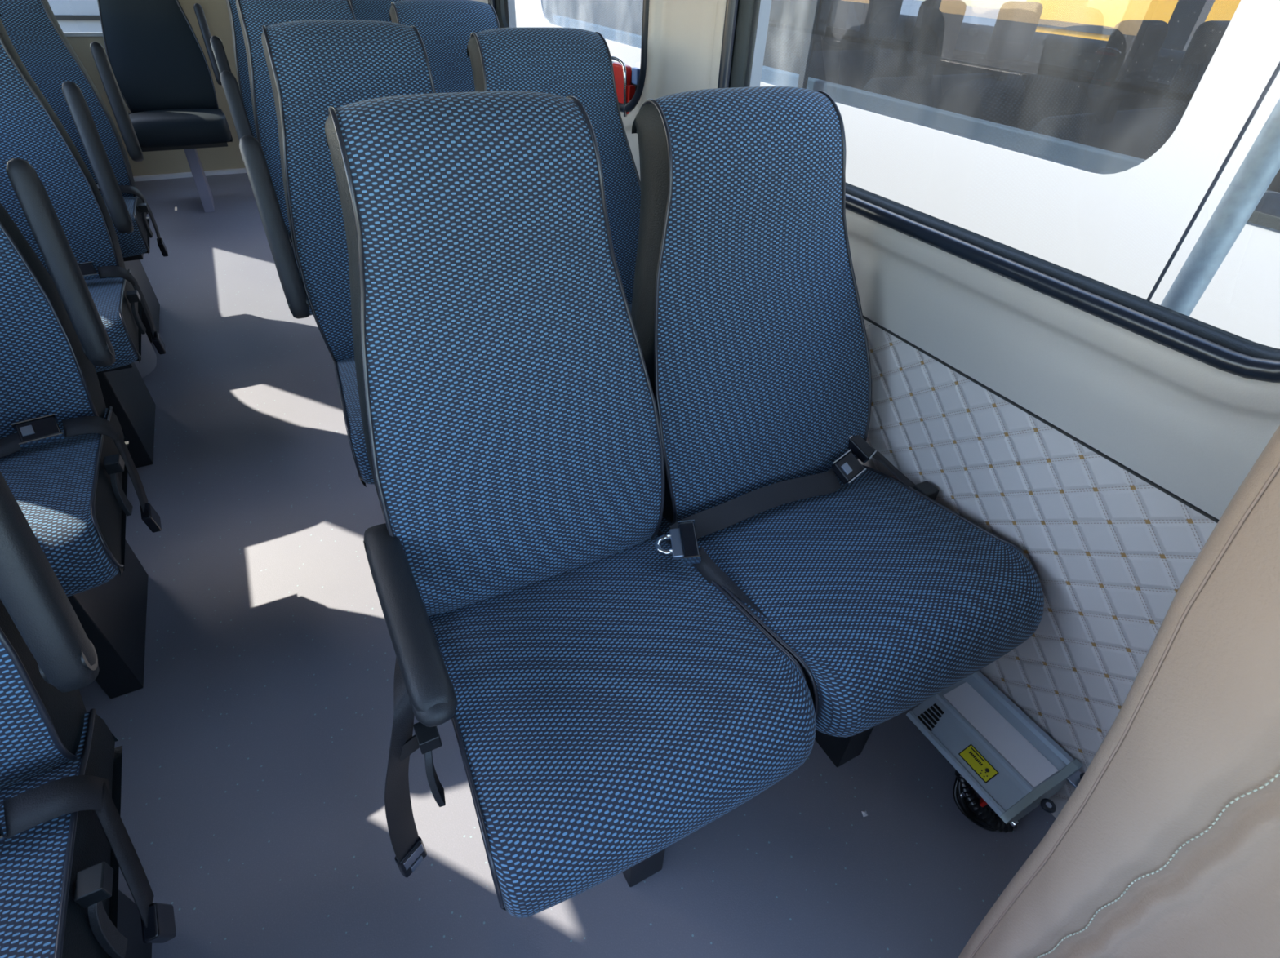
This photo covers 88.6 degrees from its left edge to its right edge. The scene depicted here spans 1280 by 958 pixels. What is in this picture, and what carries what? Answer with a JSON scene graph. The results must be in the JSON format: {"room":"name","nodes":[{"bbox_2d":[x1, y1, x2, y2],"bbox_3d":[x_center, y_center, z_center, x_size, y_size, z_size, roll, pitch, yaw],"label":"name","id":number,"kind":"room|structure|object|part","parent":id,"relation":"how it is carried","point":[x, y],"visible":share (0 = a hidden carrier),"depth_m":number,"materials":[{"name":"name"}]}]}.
{"room":"vehicle interior","nodes":[
{"label":"vehicle interior","id":0,"kind":"room"},
{"bbox_2d":[66,0,245,176],"bbox_3d":[-2.469,-2.783,3.753,1.960,1.880,0.050,-17,43,-23],"label":"wall","id":1,"kind":"structure","parent":0,"point":[216,12],"depth_m":3.96,"materials":[{"name":"beige"}]},
{"bbox_2d":[63,32,102,36],"bbox_3d":[-2.444,-2.944,3.587,1.700,0.860,0.012,-17,43,-23],"label":"trim","id":2,"kind":"structure","parent":1,"relation":"attached to","point":[67,34],"depth_m":3.59,"materials":[{"name":"grey metal"}]},
{"bbox_2d":[133,168,246,181],"bbox_3d":[-2.488,-2.039,4.310,1.960,0.022,0.035,-17,43,-23],"label":"baseboard","id":3,"kind":"structure","parent":1,"relation":"attached to","point":[215,172],"depth_m":4.12,"materials":[{"name":"silver metal"}]},
{"bbox_2d":[79,173,1056,957],"bbox_3d":[-0.982,-0.189,2.203,2.200,0.060,6.500,-17,43,-23],"label":"floor","id":4,"kind":"structure","parent":0,"point":[255,740],"depth_m":1.26,"materials":[{"name":"plastic"}]},
{"bbox_2d":[0,158,161,698],"bbox_3d":[-1.244,-0.114,1.169,0.516,1.103,0.713,-17,43,-23],"label":"seat","id":5,"kind":"object","parent":4,"relation":"on","point":[65,459],"visible":0.94,"depth_m":1.25,"materials":[{"name":"blue fabric"}]},
{"bbox_3d":[-1.356,-0.362,1.173,0.448,0.763,0.129,-17,27,-23],"label":"backrest","id":6,"kind":"part","parent":5,"relation":"part of","materials":[{"name":"blue fabric"}]},
{"bbox_2d":[0,408,119,597],"bbox_3d":[-1.226,0.058,1.191,0.455,0.131,0.529,-17,43,-23],"label":"seat cushion","id":7,"kind":"object","parent":5,"relation":"on","point":[64,482],"depth_m":1.18,"materials":[{"name":"blue fabric"}]},
{"bbox_3d":[-1.103,-0.398,1.258,0.044,0.369,0.057,-17,25,-23],"label":"armrest","id":8,"kind":"part","parent":5,"relation":"part of","materials":[{"name":"black plastic"}]},
{"bbox_3d":[-1.145,0.217,1.378,0.059,0.335,0.355,-17,43,-23],"label":"leg","id":9,"kind":"part","parent":5,"relation":"part of","materials":[{"name":"black paint"}]},
{"bbox_3d":[-1.016,0.019,1.284,0.015,0.095,0.058,-9,41,-15],"label":"recline lever","id":10,"kind":"part","parent":5,"relation":"part of","materials":[{"name":"black plastic"}]},
{"bbox_2d":[0,13,165,467],"bbox_3d":[-1.645,-0.597,1.736,0.516,1.103,0.713,-17,43,-23],"label":"seat","id":11,"kind":"object","parent":4,"relation":"on","point":[31,131],"visible":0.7,"depth_m":1.80,"materials":[{"name":"blue fabric"}]},
{"bbox_3d":[-1.756,-0.845,1.740,0.448,0.763,0.129,-17,27,-23],"label":"backrest","id":12,"kind":"part","parent":11,"relation":"part of","materials":[{"name":"blue fabric"}]},
{"bbox_3d":[-1.504,-0.882,1.826,0.044,0.369,0.057,-17,25,-23],"label":"armrest","id":13,"kind":"part","parent":11,"relation":"part of","materials":[{"name":"black plastic"}]},
{"bbox_2d":[84,270,137,372],"bbox_3d":[-1.627,-0.426,1.758,0.455,0.131,0.529,-17,43,-23],"label":"seat cushion","id":14,"kind":"object","parent":11,"relation":"on","point":[112,291],"depth_m":1.76,"materials":[{"name":"blue fabric"}]},
{"bbox_3d":[-1.630,-0.357,1.805,0.400,0.022,0.360,-17,43,-23],"label":"seat frame","id":15,"kind":"part","parent":11,"relation":"part of","materials":[{"name":"black paint"}]},
{"bbox_3d":[-1.546,-0.266,1.946,0.059,0.335,0.355,-17,43,-23],"label":"leg","id":16,"kind":"part","parent":11,"relation":"part of","materials":[{"name":"black paint"}]},
{"bbox_3d":[-1.417,-0.464,1.851,0.015,0.095,0.058,-9,41,-15],"label":"recline lever","id":17,"kind":"part","parent":11,"relation":"part of","materials":[{"name":"black plastic"}]},
{"bbox_2d":[0,0,168,342],"bbox_3d":[-2.046,-1.080,2.304,0.516,1.103,0.713,-17,43,-23],"label":"seat","id":18,"kind":"object","parent":4,"relation":"on","point":[32,27],"visible":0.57,"depth_m":2.32,"materials":[{"name":"blue fabric"}]},
{"bbox_3d":[-2.157,-1.328,2.308,0.448,0.763,0.129,-17,27,-23],"label":"backrest","id":19,"kind":"part","parent":18,"relation":"part of","materials":[{"name":"blue fabric"}]},
{"bbox_3d":[-1.905,-1.365,2.393,0.044,0.369,0.057,-17,25,-23],"label":"armrest","id":20,"kind":"part","parent":18,"relation":"part of","materials":[{"name":"black plastic"}]},
{"bbox_2d":[102,195,147,257],"bbox_3d":[-2.028,-0.909,2.325,0.455,0.131,0.529,-17,43,-23],"label":"seat cushion","id":21,"kind":"object","parent":18,"relation":"on","point":[134,244],"depth_m":2.27,"materials":[{"name":"blue fabric"}]},
{"bbox_3d":[-2.030,-0.840,2.372,0.400,0.022,0.360,-17,43,-23],"label":"seat frame","id":22,"kind":"part","parent":18,"relation":"part of","materials":[{"name":"black paint"}]},
{"bbox_3d":[-1.946,-0.749,2.513,0.059,0.335,0.355,-17,43,-23],"label":"leg","id":23,"kind":"part","parent":18,"relation":"part of","materials":[{"name":"black paint"}]},
{"bbox_3d":[-1.818,-0.947,2.418,0.015,0.095,0.058,-9,41,-15],"label":"recline lever","id":24,"kind":"part","parent":18,"relation":"part of","materials":[{"name":"black plastic"}]},
{"bbox_2d":[0,471,176,957],"bbox_3d":[-0.822,0.359,0.617,0.516,1.103,0.713,-17,43,-23],"label":"seat","id":25,"kind":"object","parent":4,"relation":"on","point":[64,840],"visible":1,"depth_m":0.74,"materials":[{"name":"blue fabric"}]},
{"bbox_3d":[-0.934,0.110,0.621,0.448,0.763,0.129,-17,27,-23],"label":"backrest","id":26,"kind":"part","parent":25,"relation":"part of","materials":[{"name":"blue fabric"}]},
{"bbox_2d":[0,711,89,957],"bbox_3d":[-0.804,0.530,0.638,0.455,0.131,0.529,-17,43,-23],"label":"seat cushion","id":27,"kind":"object","parent":25,"relation":"on","point":[45,836],"depth_m":0.73,"materials":[{"name":"blue fabric"}]},
{"bbox_3d":[-0.682,0.074,0.706,0.044,0.369,0.057,-17,25,-23],"label":"armrest","id":28,"kind":"part","parent":25,"relation":"part of","materials":[{"name":"black plastic"}]},
{"bbox_3d":[-0.595,0.492,0.731,0.015,0.095,0.058,-9,41,-15],"label":"recline lever","id":29,"kind":"part","parent":25,"relation":"part of","materials":[{"name":"black plastic"}]},
{"bbox_3d":[-0.723,0.689,0.826,0.059,0.335,0.355,-17,43,-23],"label":"leg","id":30,"kind":"part","parent":25,"relation":"part of","materials":[{"name":"black paint"}]},
{"bbox_2d":[133,332,156,377],"bbox_3d":[-1.953,-0.496,2.221,0.428,0.310,0.295,-17,43,-23],"label":"wheel arch","id":31,"kind":"object","parent":4,"relation":"on","point":[148,363],"visible":0.05,"depth_m":2.32,"materials":[{"name":"grey"}]},
{"bbox_2d":[97,0,232,212],"bbox_3d":[-2.518,-2.109,3.537,0.516,1.103,0.713,-17,43,-23],"label":"seat","id":32,"kind":"object","parent":4,"relation":"on","point":[158,63],"visible":0.93,"depth_m":3.51,"materials":[{"name":"black leather"}]},
{"bbox_3d":[-2.630,-2.357,3.541,0.448,0.763,0.129,-17,27,-23],"label":"backrest","id":33,"kind":"part","parent":32,"relation":"part of","materials":[{"name":"black leather"}]},
{"bbox_2d":[128,108,231,146],"bbox_3d":[-2.500,-1.937,3.558,0.455,0.131,0.529,-17,43,-23],"label":"seat cushion","id":34,"kind":"object","parent":32,"relation":"on","point":[153,127],"depth_m":3.41,"materials":[{"name":"black leather"}]},
{"bbox_3d":[-2.503,-1.869,3.605,0.400,0.022,0.360,-17,43,-23],"label":"seat frame","id":35,"kind":"part","parent":32,"relation":"part of","materials":[{"name":"black paint"}]},
{"bbox_3d":[-2.459,-1.700,3.647,0.050,0.335,0.279,-17,43,-23],"label":"leg","id":36,"kind":"part","parent":32,"relation":"part of","materials":[{"name":"grey metal"}]},
{"bbox_3d":[-2.375,-2.392,3.622,0.044,0.369,0.057,-17,27,-23],"label":"armrest","id":37,"kind":"part","parent":32,"relation":"part of","materials":[{"name":"black plastic"}]},
{"bbox_2d":[209,0,402,140],"bbox_3d":[-1.164,-1.487,2.863,1.027,1.102,0.768,-17,43,-23],"label":"seat","id":38,"kind":"object","parent":4,"relation":"on","point":[363,10],"visible":0.09,"depth_m":2.65,"materials":[{"name":"blue fabric"}]},
{"bbox_3d":[-1.649,-1.559,2.649,0.044,0.369,0.057,-17,25,-23],"label":"armrest","id":39,"kind":"part","parent":38,"relation":"part of","materials":[{"name":"black plastic"}]},
{"bbox_3d":[-1.454,-1.660,2.764,0.436,0.763,0.129,-17,27,-23],"label":"backrest","id":40,"kind":"part","parent":38,"relation":"part of","materials":[{"name":"blue fabric"}]},
{"bbox_3d":[-1.054,-1.800,2.978,0.473,0.763,0.129,-17,23,-23],"label":"backrest","id":41,"kind":"part","parent":38,"relation":"part of","materials":[{"name":"blue fabric"}]},
{"bbox_2d":[220,0,500,317],"bbox_3d":[-0.743,-0.980,2.268,1.027,1.102,0.768,-17,43,-23],"label":"seat","id":42,"kind":"object","parent":4,"relation":"on","point":[445,28],"visible":0.19,"depth_m":2.09,"materials":[{"name":"blue fabric"}]},
{"bbox_3d":[-1.229,-1.052,2.054,0.044,0.369,0.057,-17,25,-23],"label":"armrest","id":43,"kind":"part","parent":42,"relation":"part of","materials":[{"name":"black plastic"}]},
{"bbox_3d":[-1.033,-1.153,2.168,0.436,0.763,0.129,-17,27,-23],"label":"backrest","id":44,"kind":"part","parent":42,"relation":"part of","materials":[{"name":"blue fabric"}]},
{"bbox_2d":[293,251,313,315],"bbox_3d":[-0.901,-0.735,2.187,0.475,0.131,0.529,-17,43,-23],"label":"seat cushion","id":45,"kind":"object","parent":42,"relation":"on","point":[310,311],"depth_m":1.96,"materials":[{"name":"blue fabric"}]},
{"bbox_3d":[-0.633,-1.293,2.382,0.473,0.763,0.129,-17,23,-23],"label":"backrest","id":46,"kind":"part","parent":42,"relation":"part of","materials":[{"name":"blue fabric"}]},
{"bbox_2d":[239,19,640,487],"bbox_3d":[-0.322,-0.473,1.673,1.027,1.102,0.768,-17,43,-23],"label":"seat","id":47,"kind":"object","parent":4,"relation":"on","point":[314,66],"visible":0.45,"depth_m":1.48,"materials":[{"name":"blue fabric"}]},
{"bbox_3d":[-0.808,-0.545,1.459,0.044,0.369,0.057,-17,25,-23],"label":"armrest","id":48,"kind":"part","parent":47,"relation":"part of","materials":[{"name":"black plastic"}]},
{"bbox_3d":[-0.612,-0.646,1.573,0.436,0.763,0.129,-17,27,-23],"label":"backrest","id":49,"kind":"part","parent":47,"relation":"part of","materials":[{"name":"blue fabric"}]},
{"bbox_2d":[336,357,374,484],"bbox_3d":[-0.480,-0.227,1.592,0.475,0.131,0.529,-17,43,-23],"label":"seat cushion","id":50,"kind":"object","parent":47,"relation":"on","point":[346,377],"depth_m":1.38,"materials":[{"name":"blue fabric"}]},
{"bbox_3d":[-0.213,-0.785,1.787,0.473,0.763,0.129,-17,23,-23],"label":"backrest","id":51,"kind":"part","parent":47,"relation":"part of","materials":[{"name":"blue fabric"}]},
{"bbox_2d":[628,303,631,312],"bbox_3d":[-0.057,-0.357,1.780,0.533,0.131,0.529,-17,43,-23],"label":"seat cushion","id":52,"kind":"object","parent":47,"relation":"on","point":[629,304],"depth_m":1.90,"materials":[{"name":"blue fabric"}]},
{"bbox_2d":[324,86,1044,918],"bbox_3d":[0.064,0.045,1.063,1.108,1.103,0.768,-17,43,-23],"label":"seat","id":53,"kind":"object","parent":4,"relation":"on","point":[637,563],"visible":1,"depth_m":0.97,"materials":[{"name":"blue fabric"}]},
{"bbox_3d":[-0.305,0.172,0.849,0.050,0.057,0.326,-17,43,-23],"label":"armrest","id":54,"kind":"part","parent":53,"relation":"part of","materials":[{"name":"black plastic"}]},
{"bbox_3d":[-0.354,0.580,1.013,0.017,0.024,0.036,24,43,24],"label":"latch plate","id":55,"kind":"part","parent":53,"relation":"part of","materials":[{"name":"silver metal"}]},
{"bbox_3d":[-0.265,0.371,0.839,0.015,0.095,0.058,-9,41,-15],"label":"recline lever","id":56,"kind":"part","parent":53,"relation":"part of","materials":[{"name":"black plastic"}]},
{"bbox_3d":[-0.192,-0.139,0.978,0.436,0.763,0.129,-17,27,-23],"label":"backrest","id":57,"kind":"part","parent":53,"relation":"part of","materials":[{"name":"blue fabric"}]},
{"bbox_2d":[428,534,816,918],"bbox_3d":[-0.059,0.280,0.996,0.475,0.131,0.529,-17,43,-23],"label":"seat cushion","id":58,"kind":"object","parent":53,"relation":"on","point":[619,697],"depth_m":0.88,"materials":[{"name":"blue fabric"}]},
{"bbox_3d":[-0.065,0.464,1.148,0.065,0.335,0.350,-17,43,-23],"label":"leg","id":59,"kind":"part","parent":53,"relation":"part of","materials":[{"name":"black paint"}]},
{"bbox_3d":[0.208,-0.278,1.192,0.473,0.763,0.129,-17,23,-23],"label":"backrest","id":60,"kind":"part","parent":53,"relation":"part of","materials":[{"name":"blue fabric"}]},
{"bbox_3d":[0.344,0.338,1.330,0.065,0.335,0.350,-17,43,-23],"label":"leg","id":61,"kind":"part","parent":53,"relation":"part of","materials":[{"name":"black paint"}]},
{"bbox_2d":[659,468,1044,737],"bbox_3d":[0.364,0.150,1.185,0.533,0.131,0.529,-17,43,-23],"label":"seat cushion","id":62,"kind":"object","parent":53,"relation":"on","point":[871,597],"depth_m":1.07,"materials":[{"name":"blue fabric"}]},
{"bbox_2d":[861,810,867,817],"bbox_3d":[0.425,0.631,1.237,0.010,0.004,0.011,-4,40,-9],"label":"paper scrap","id":63,"kind":"object","parent":4,"relation":"on","point":[864,814],"visible":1,"depth_m":1.24,"materials":[{"name":"white paper"}]},
{"bbox_2d":[906,671,1084,833],"bbox_3d":[0.662,0.538,1.251,0.186,0.153,0.265,-17,43,-23],"label":"heater","id":64,"kind":"object","parent":4,"relation":"on","point":[995,750],"visible":0.93,"depth_m":1.21,"materials":[{"name":"metal"}]},
{"bbox_3d":[0.673,0.475,1.232,0.068,0.003,0.204,-17,43,-23],"label":"panel","id":65,"kind":"part","parent":64,"relation":"part of","materials":[{"name":"silver metal"}]},
{"bbox_3d":[0.707,0.571,1.173,0.186,0.103,0.014,-17,43,-23],"label":"plate","id":66,"kind":"part","parent":64,"relation":"part of","materials":[{"name":"grey metal"}]},
{"bbox_2d":[958,425,1279,957],"bbox_3d":[0.706,0.469,0.512,0.469,1.195,0.722,-17,43,-23],"label":"seat","id":67,"kind":"object","parent":4,"relation":"on","point":[1166,845],"visible":1,"depth_m":0.47,"materials":[{"name":"beige"}]},
{"bbox_2d":[503,0,771,87],"bbox_3d":[-0.012,-1.083,2.090,0.030,2.450,6.450,-17,43,-23],"label":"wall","id":68,"kind":"structure","parent":0,"point":[762,8],"depth_m":1.51,"materials":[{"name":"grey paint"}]},
{"bbox_2d":[473,0,1279,818],"bbox_3d":[-0.075,-1.189,1.955,0.022,1.880,6.450,-17,43,-23],"label":"wall","id":69,"kind":"structure","parent":0,"point":[1110,553],"depth_m":1.11,"materials":[{"name":"beige leather"}]},
{"bbox_2d":[488,0,648,112],"bbox_3d":[-0.266,-1.697,2.085,0.061,0.760,1.322,-17,43,-23],"label":"window","id":70,"kind":"structure","parent":69,"relation":"in","point":[498,5],"depth_m":1.83,"materials":[{"name":"grey rubber"}]},
{"bbox_2d":[610,55,639,116],"bbox_3d":[-0.051,-1.152,1.939,0.037,0.164,0.159,-17,43,-23],"label":"hammer","id":71,"kind":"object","parent":70,"relation":"attached to","point":[625,91],"depth_m":1.91,"materials":[{"name":"red plastic"}]},
{"bbox_3d":[-0.055,-1.172,1.946,0.024,0.105,0.090,-17,43,-23],"label":"handle","id":72,"kind":"part","parent":71,"relation":"part of","materials":[{"name":"red plastic"}]},
{"bbox_3d":[-0.028,-1.103,1.927,0.020,0.095,0.020,-17,43,-23],"label":"red stem","id":73,"kind":"part","parent":71,"relation":"part of","materials":[{"name":"red plastic"}]},
{"bbox_2d":[717,0,1279,382],"bbox_3d":[0.530,-0.737,0.958,0.061,0.760,1.332,-17,43,-23],"label":"window","id":74,"kind":"structure","parent":69,"relation":"in","point":[1219,348],"depth_m":1.00,"materials":[{"name":"grey rubber"}]},
{"bbox_2d":[862,315,1219,523],"bbox_3d":[-0.076,-0.990,2.123,0.016,0.003,6.450,-17,43,-23],"label":"trim","id":75,"kind":"structure","parent":69,"relation":"attached to","point":[1162,489],"depth_m":1.05,"materials":[{"name":"grey plastic"}]},
{"label":"outside","id":76,"kind":"structure","parent":0,"visible":0},
{"bbox_2d":[899,0,999,26],"bbox_3d":[1.946,-2.711,6.525,70.000,0.050,70.000,-17,43,-23],"label":"ground","id":77,"kind":"structure","parent":76,"point":[973,15],"depth_m":32.72,"materials":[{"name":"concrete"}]},
{"bbox_2d":[47,0,102,32],"bbox_3d":[-5.417,-4.434,6.044,2.400,2.600,4.100,-17,43,-23],"label":"van","id":78,"kind":"object","parent":77,"relation":"on","point":[72,15],"visible":0.02,"depth_m":4.86,"materials":[{"name":"grey paint"}]},
{"bbox_2d":[515,0,1279,348],"bbox_3d":[1.376,-2.100,3.435,1.855,2.850,7.600,-17,43,-23],"label":"van","id":79,"kind":"object","parent":77,"relation":"on","point":[1108,162],"visible":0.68,"depth_m":2.47,"materials":[{"name":"grey paint"}]},
{"bbox_3d":[1.001,-3.299,4.797,0.060,0.100,0.050,-17,43,-23],"label":"headrest post","id":80,"kind":"part","parent":79,"relation":"part of","materials":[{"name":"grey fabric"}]},
{"bbox_3d":[0.766,-2.764,4.800,1.100,0.808,0.566,-17,43,-23],"label":"van seat","id":81,"kind":"part","parent":79,"relation":"part of","materials":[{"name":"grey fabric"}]},
{"bbox_3d":[0.974,-2.574,3.903,0.060,0.100,0.050,-17,43,-23],"label":"headrest post","id":82,"kind":"part","parent":79,"relation":"part of","materials":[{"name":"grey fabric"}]},
{"bbox_3d":[1.240,-2.193,4.129,1.100,0.808,0.566,-17,43,-23],"label":"van seat","id":83,"kind":"part","parent":79,"relation":"part of","materials":[{"name":"grey fabric"}]},
{"bbox_3d":[1.475,-2.728,4.126,0.060,0.100,0.050,-17,43,-23],"label":"headrest post","id":84,"kind":"part","parent":79,"relation":"part of","materials":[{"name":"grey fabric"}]},
{"bbox_3d":[1.424,-2.031,3.266,0.060,0.100,0.050,-17,43,-23],"label":"headrest post","id":85,"kind":"part","parent":79,"relation":"part of","materials":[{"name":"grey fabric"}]},
{"bbox_3d":[1.690,-1.651,3.492,1.100,0.808,0.566,-17,43,-23],"label":"van seat","id":86,"kind":"part","parent":79,"relation":"part of","materials":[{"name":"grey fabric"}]},
{"bbox_3d":[1.925,-2.185,3.490,0.060,0.100,0.050,-17,43,-23],"label":"headrest post","id":87,"kind":"part","parent":79,"relation":"part of","materials":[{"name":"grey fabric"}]},
{"bbox_3d":[2.140,-1.108,2.856,1.100,0.808,0.566,-17,43,-23],"label":"van seat","id":88,"kind":"part","parent":79,"relation":"part of","materials":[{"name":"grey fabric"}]},
{"bbox_3d":[1.874,-1.489,2.630,0.060,0.100,0.050,-17,43,-23],"label":"headrest post","id":89,"kind":"part","parent":79,"relation":"part of","materials":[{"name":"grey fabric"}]},
{"bbox_3d":[2.375,-1.643,2.853,0.060,0.100,0.050,-17,43,-23],"label":"headrest post","id":90,"kind":"part","parent":79,"relation":"part of","materials":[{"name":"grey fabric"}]},
{"bbox_2d":[1026,0,1240,40],"bbox_3d":[7.862,-3.042,4.756,2.400,3.200,10.000,-17,43,-23],"label":"bus","id":91,"kind":"object","parent":77,"relation":"on","point":[1086,19],"visible":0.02,"depth_m":7.08,"materials":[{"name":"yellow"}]},
{"bbox_3d":[6.880,-2.600,4.439,0.035,0.070,10.000,-17,43,-23],"label":"rub rail","id":92,"kind":"part","parent":91,"relation":"part of","materials":[{"name":"black"}]},
{"bbox_2d":[1160,97,1279,316],"bbox_3d":[1.119,-0.308,1.412,0.056,2.600,0.056,-17,43,-23],"label":"pole","id":93,"kind":"object","parent":77,"relation":"on","point":[1259,168],"visible":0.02,"depth_m":1.24,"materials":[{"name":"metal"}]}
]}

